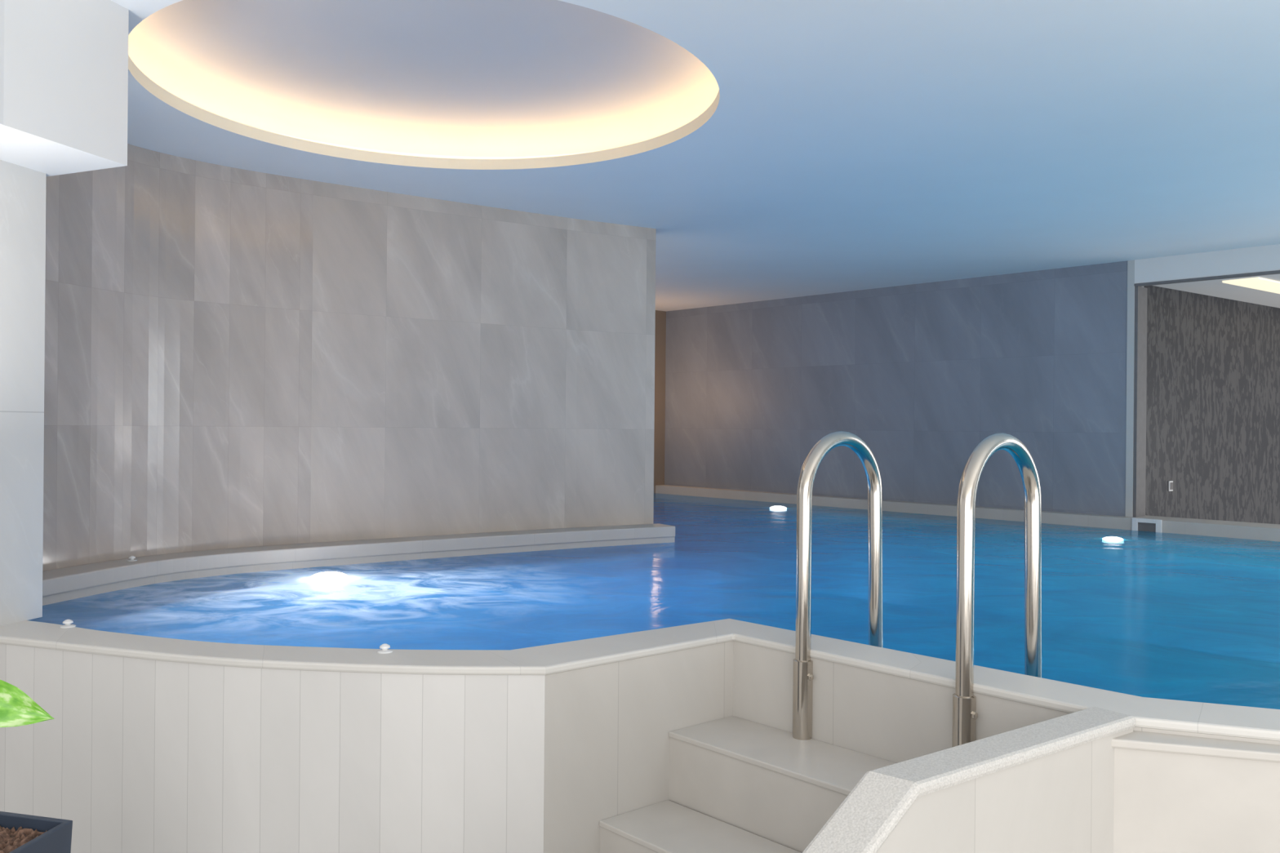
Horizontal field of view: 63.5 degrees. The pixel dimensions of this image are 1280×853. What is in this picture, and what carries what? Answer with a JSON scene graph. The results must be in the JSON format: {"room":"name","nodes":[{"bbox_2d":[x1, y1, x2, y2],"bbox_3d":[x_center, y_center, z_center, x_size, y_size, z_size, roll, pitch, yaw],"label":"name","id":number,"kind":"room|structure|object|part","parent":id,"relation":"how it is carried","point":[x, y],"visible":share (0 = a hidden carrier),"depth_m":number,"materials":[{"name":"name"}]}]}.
{"room":"indoor swimming pool","nodes":[
{"label":"indoor swimming pool","id":0,"kind":"room"},
{"bbox_2d":[0,160,46,626],"bbox_3d":[-2.129,-0.091,2.590,0.835,1.235,0.723,0,0,9],"label":"wall pillar","id":1,"kind":"structure","parent":0,"point":[22,188],"depth_m":2.80,"materials":[{"name":"white paint"}]},
{"bbox_2d":[0,0,128,176],"bbox_3d":[-1.985,-0.922,2.200,1.214,0.430,1.600,1,0,0],"label":"wall","id":2,"kind":"structure","parent":0,"point":[64,64],"depth_m":2.60,"materials":[{"name":"white paint"}]},
{"bbox_2d":[42,143,656,571],"bbox_3d":[-1.417,-0.105,4.583,0.788,2.075,3.888,1,0,39],"label":"wall","id":3,"kind":"structure","parent":0,"point":[235,357],"depth_m":4.76,"materials":[{"name":"stone"}]},
{"bbox_2d":[653,310,666,493],"bbox_3d":[-0.804,0.001,9.125,2.655,2.275,0.212,1,0,-43],"label":"wall","id":4,"kind":"structure","parent":0,"point":[660,316],"depth_m":9.90,"materials":[{"name":"brown wood"}]},
{"bbox_2d":[111,0,1279,311],"bbox_3d":[0.861,-1.212,4.300,10.700,0.220,12.600,1,0,0],"label":"ceiling","id":5,"kind":"structure","parent":0,"point":[771,149],"depth_m":4.00,"materials":[{"name":"paint"}]},
{"bbox_2d":[664,261,1127,516],"bbox_3d":[1.782,0.023,8.418,0.200,2.275,4.342,0,0,-43],"label":"wall","id":6,"kind":"structure","parent":0,"point":[922,374],"depth_m":7.89,"materials":[{"name":"stone"}]},
{"bbox_2d":[1133,515,1279,527],"bbox_3d":[4.343,0.890,5.617,0.200,0.585,3.258,0,0,-43],"label":"sill","id":7,"kind":"structure","parent":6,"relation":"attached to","point":[1145,516],"depth_m":6.46,"materials":[{"name":"stone"}]},
{"bbox_2d":[1133,270,1279,286],"bbox_3d":[4.312,-0.910,5.543,0.050,0.015,3.214,0,0,-43],"label":"trim","id":8,"kind":"structure","parent":6,"relation":"attached to","point":[1275,272],"depth_m":6.39,"materials":[{"name":"metal"}]},
{"bbox_2d":[1134,244,1279,283],"bbox_3d":[4.352,-0.995,5.580,0.150,0.155,3.214,0,0,-43],"label":"beam","id":9,"kind":"structure","parent":6,"relation":"attached to","point":[1261,258],"depth_m":6.38,"materials":[{"name":"white paint"}]},
{"bbox_2d":[1143,285,1279,524],"bbox_3d":[5.203,0.275,8.405,5.000,2.430,0.150,0,0,-37],"label":"wall","id":10,"kind":"structure","parent":0,"point":[1213,387],"depth_m":7.53,"materials":[{"name":"paper"}]},
{"bbox_2d":[1125,259,1143,516],"bbox_3d":[3.244,-0.247,6.780,0.150,1.670,0.045,0,0,-43],"label":"trim","id":11,"kind":"structure","parent":10,"relation":"attached to","point":[1131,264],"depth_m":6.73,"materials":[{"name":"paint"}]},
{"bbox_2d":[1133,285,1147,517],"bbox_3d":[3.270,-0.162,6.760,0.150,1.500,0.020,0,0,-43],"label":"trim","id":12,"kind":"structure","parent":10,"relation":"attached to","point":[1140,292],"depth_m":6.74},
{"bbox_2d":[1168,480,1173,491],"bbox_3d":[3.675,0.412,7.157,0.050,0.070,0.013,0,0,-37],"label":"wall socket","id":13,"kind":"object","parent":10,"relation":"attached to","point":[1170,482],"visible":1,"depth_m":7.15,"materials":[{"name":"white plastic"}]},
{"bbox_2d":[1169,482,1173,489],"bbox_3d":[3.678,0.412,7.153,0.032,0.050,0.004,0,0,-37],"label":"switch","id":14,"kind":"object","parent":13,"relation":"attached to","point":[1171,483],"depth_m":7.15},
{"bbox_2d":[1153,273,1279,307],"bbox_3d":[6.409,-0.964,7.500,5.457,0.070,3.108,1,0,-39],"label":"ceiling","id":15,"kind":"structure","parent":0,"point":[1216,288],"depth_m":7.23,"materials":[{"name":"white paint"}]},
{"bbox_2d":[1222,276,1279,293],"bbox_3d":[5.716,-0.929,8.051,4.620,0.012,0.220,0,0,-37],"label":"recessed light","id":16,"kind":"object","parent":15,"relation":"in","point":[1259,283],"visible":1,"depth_m":6.79,"materials":[{"name":"beige"}]},
{"bbox_3d":[0.837,1.477,1.000,10.700,0.050,6.000,1,0,0],"label":"floor","id":17,"kind":"structure","parent":0,"visible":0},
{"bbox_2d":[0,680,72,852],"bbox_3d":[-1.146,0.923,1.679,0.340,1.025,0.297,1,0,15],"label":"potted plant","id":18,"kind":"object","parent":17,"relation":"on","point":[19,833],"visible":1,"depth_m":1.75,"materials":[{"name":"green plant"}]},
{"bbox_3d":[-1.147,1.058,1.679,0.297,0.755,0.341,0,0,7],"label":"pot","id":19,"kind":"part","parent":18,"relation":"part of","materials":[{"name":"stone"}]},
{"bbox_2d":[0,484,1279,852],"bbox_3d":[1.919,1.177,5.547,8.188,1.270,7.690,0,0,15],"label":"swimming pool","id":20,"kind":"object","parent":17,"relation":"on","point":[533,686],"depth_m":2.57,"materials":[{"name":"liquid"}]},
{"bbox_3d":[-1.519,0.522,2.745,0.037,0.020,0.037,1,0,0],"label":"air button","id":21,"kind":"part","parent":20,"relation":"part of","materials":[{"name":"white plastic"}]},
{"bbox_3d":[-1.519,0.519,2.745,0.026,0.014,0.026,0,0,0],"label":"knob","id":22,"kind":"part","parent":20,"relation":"part of","materials":[{"name":"white plastic"}]},
{"bbox_3d":[-1.995,0.518,4.060,0.037,0.020,0.037,1,0,0],"label":"air button","id":23,"kind":"part","parent":20,"relation":"part of","materials":[{"name":"white plastic"}]},
{"bbox_3d":[-1.995,0.515,4.060,0.026,0.014,0.026,0,0,0],"label":"knob","id":24,"kind":"part","parent":20,"relation":"part of","materials":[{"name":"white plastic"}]},
{"bbox_2d":[308,571,349,582],"bbox_3d":[-1.273,0.655,4.233,0.170,0.118,0.170,1,0,0],"label":"underwater light","id":25,"kind":"object","parent":20,"relation":"attached to","point":[328,576],"visible":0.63,"depth_m":4.18,"materials":[{"name":"silver metal"}]},
{"bbox_3d":[-0.611,0.530,2.475,0.037,0.020,0.037,1,0,0],"label":"air button","id":26,"kind":"part","parent":20,"relation":"part of","materials":[{"name":"white plastic"}]},
{"bbox_3d":[-0.611,0.527,2.475,0.026,0.014,0.026,0,0,0],"label":"knob","id":27,"kind":"part","parent":20,"relation":"part of","materials":[{"name":"white plastic"}]},
{"bbox_2d":[769,506,786,508],"bbox_3d":[1.091,0.681,8.163,0.140,0.108,0.140,1,0,0],"label":"underwater light","id":28,"kind":"object","parent":20,"relation":"on","point":[772,507],"visible":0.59,"depth_m":8.12,"materials":[{"name":"silver metal"}]},
{"bbox_2d":[792,431,883,740],"bbox_3d":[0.516,0.506,2.656,0.359,0.988,0.056,1,0,-44],"label":"handrail","id":29,"kind":"object","parent":20,"relation":"attached to","point":[802,664],"visible":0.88,"depth_m":2.54,"materials":[{"name":"silver metal"}]},
{"bbox_2d":[951,432,1041,747],"bbox_3d":[0.812,0.508,2.330,0.359,0.988,0.056,1,0,-44],"label":"handrail","id":30,"kind":"object","parent":20,"relation":"attached to","point":[965,715],"visible":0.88,"depth_m":2.22,"materials":[{"name":"silver metal"}]},
{"bbox_2d":[1102,536,1123,540],"bbox_3d":[2.767,0.697,6.050,0.120,0.104,0.120,1,0,0],"label":"underwater light","id":31,"kind":"object","parent":20,"relation":"attached to","point":[1112,538],"visible":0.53,"depth_m":6.02,"materials":[{"name":"white glass"}]},
{"bbox_2d":[1132,517,1162,533],"bbox_3d":[3.200,0.628,6.529,0.014,0.090,0.180,0,0,-43],"label":"skimmer","id":32,"kind":"object","parent":20,"relation":"on","point":[1138,524],"visible":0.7,"depth_m":6.53,"materials":[{"name":"white plastic"}]},
{"bbox_3d":[3.151,0.627,6.582,0.014,0.090,0.035,0,0,-43],"label":"frame","id":33,"kind":"part","parent":32,"relation":"part of","materials":[{"name":"white plastic"}]},
{"bbox_3d":[3.249,0.628,6.475,0.014,0.090,0.035,0,0,-43],"label":"frame","id":34,"kind":"part","parent":32,"relation":"part of","materials":[{"name":"white plastic"}]},
{"bbox_2d":[599,715,895,852],"bbox_3d":[0.224,1.106,2.096,0.890,0.682,0.976,0,0,-42],"label":"entry steps","id":35,"kind":"structure","parent":17,"relation":"on","point":[737,784],"depth_m":2.40,"materials":[{"name":"stone"}]},
{"bbox_2d":[802,706,1135,852],"bbox_3d":[0.285,0.995,1.529,1.565,0.905,0.090,0,0,-37],"label":"wall","id":36,"kind":"structure","parent":17,"relation":"on","point":[1047,786],"depth_m":1.72,"materials":[{"name":"stone"}]}
]}

